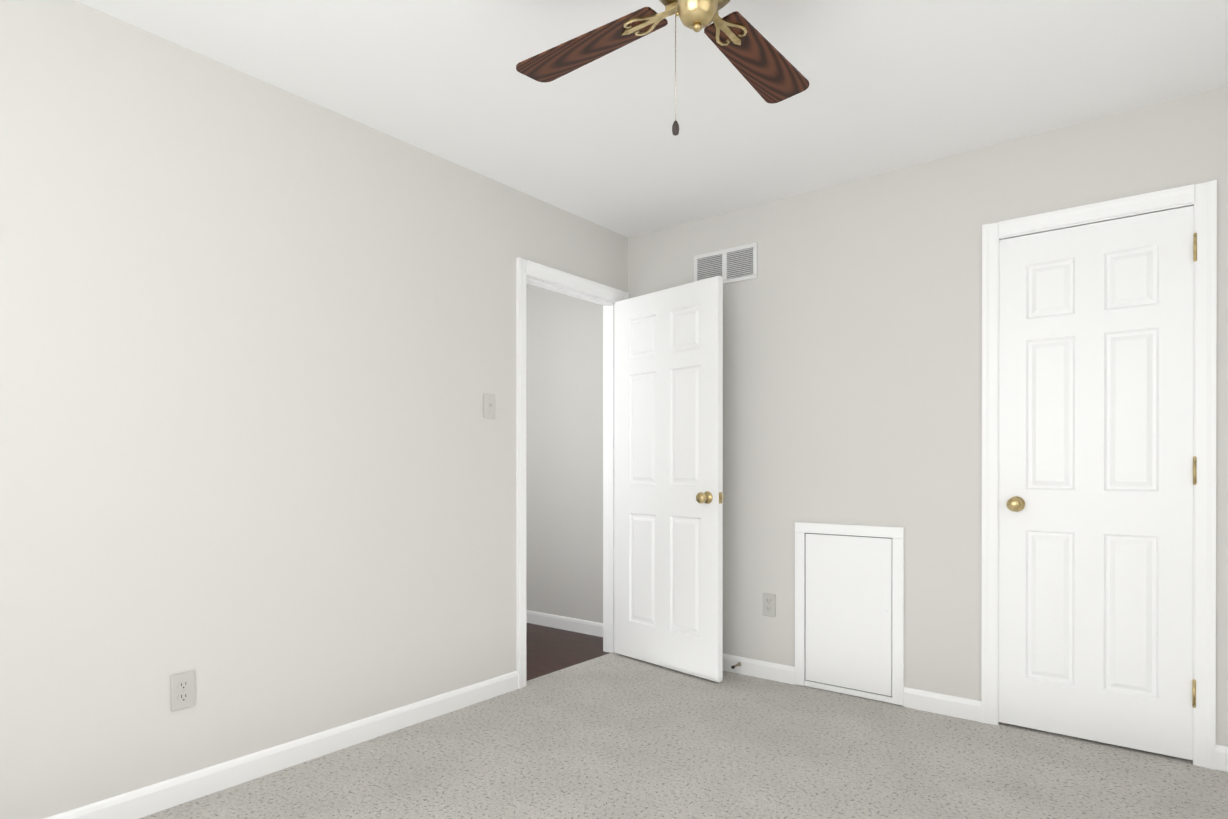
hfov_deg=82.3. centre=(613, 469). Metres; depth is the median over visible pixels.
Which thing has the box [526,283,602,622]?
wall
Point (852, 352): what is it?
wall
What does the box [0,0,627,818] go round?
wall
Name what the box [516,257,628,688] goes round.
door frame
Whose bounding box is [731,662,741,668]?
spring door stop
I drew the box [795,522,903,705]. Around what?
access hatch
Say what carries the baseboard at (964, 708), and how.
attached to the wall at (852, 352)
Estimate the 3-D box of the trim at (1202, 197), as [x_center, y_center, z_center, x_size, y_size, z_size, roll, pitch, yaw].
[1.859,0.018,2.748,0.754,2.107,0.018,0,0,38]
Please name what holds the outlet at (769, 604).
attached to the wall at (852, 352)
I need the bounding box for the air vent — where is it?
[694,242,756,283]
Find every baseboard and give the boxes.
[44,671,517,818]
[526,610,602,636]
[723,654,794,684]
[904,687,980,721]
[1215,745,1227,771]
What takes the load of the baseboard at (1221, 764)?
attached to the wall at (852, 352)
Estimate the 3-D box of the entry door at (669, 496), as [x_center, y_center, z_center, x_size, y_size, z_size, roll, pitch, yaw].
[0.264,0.045,3.769,0.757,2.023,0.237,0,0,38]
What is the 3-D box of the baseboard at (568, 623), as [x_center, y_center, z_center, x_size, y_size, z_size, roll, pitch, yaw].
[-0.287,1.031,4.691,1.000,0.086,0.013,0,0,38]
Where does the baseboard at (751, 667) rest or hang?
attached to the wall at (852, 352)
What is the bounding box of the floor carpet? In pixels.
[139,652,1227,818]
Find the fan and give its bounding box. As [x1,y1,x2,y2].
[516,0,808,135]
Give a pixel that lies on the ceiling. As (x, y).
(896, 84)
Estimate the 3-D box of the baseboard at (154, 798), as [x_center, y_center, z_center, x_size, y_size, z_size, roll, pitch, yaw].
[-1.417,1.030,2.232,0.013,0.086,3.063,0,0,38]
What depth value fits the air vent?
3.73 m
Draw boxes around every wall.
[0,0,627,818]
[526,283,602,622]
[628,86,1227,746]
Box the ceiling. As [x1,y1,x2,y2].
[76,0,1227,236]
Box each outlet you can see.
[171,671,194,710]
[763,593,775,616]
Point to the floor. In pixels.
(549, 650)
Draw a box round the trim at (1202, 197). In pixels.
[981,180,1216,769]
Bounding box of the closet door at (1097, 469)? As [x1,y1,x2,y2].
[999,206,1196,759]
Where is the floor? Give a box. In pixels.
[526,623,608,680]
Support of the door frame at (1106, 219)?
attached to the wall at (852, 352)
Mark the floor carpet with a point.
(613, 735)
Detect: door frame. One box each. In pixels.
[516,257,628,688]
[999,203,1193,239]
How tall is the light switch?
0.115 m
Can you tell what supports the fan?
hanging from the ceiling
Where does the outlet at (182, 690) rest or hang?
attached to the wall at (256, 446)
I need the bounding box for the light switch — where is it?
[484,393,494,418]
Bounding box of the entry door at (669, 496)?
[615,276,723,681]
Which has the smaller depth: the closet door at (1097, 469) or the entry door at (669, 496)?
the closet door at (1097, 469)

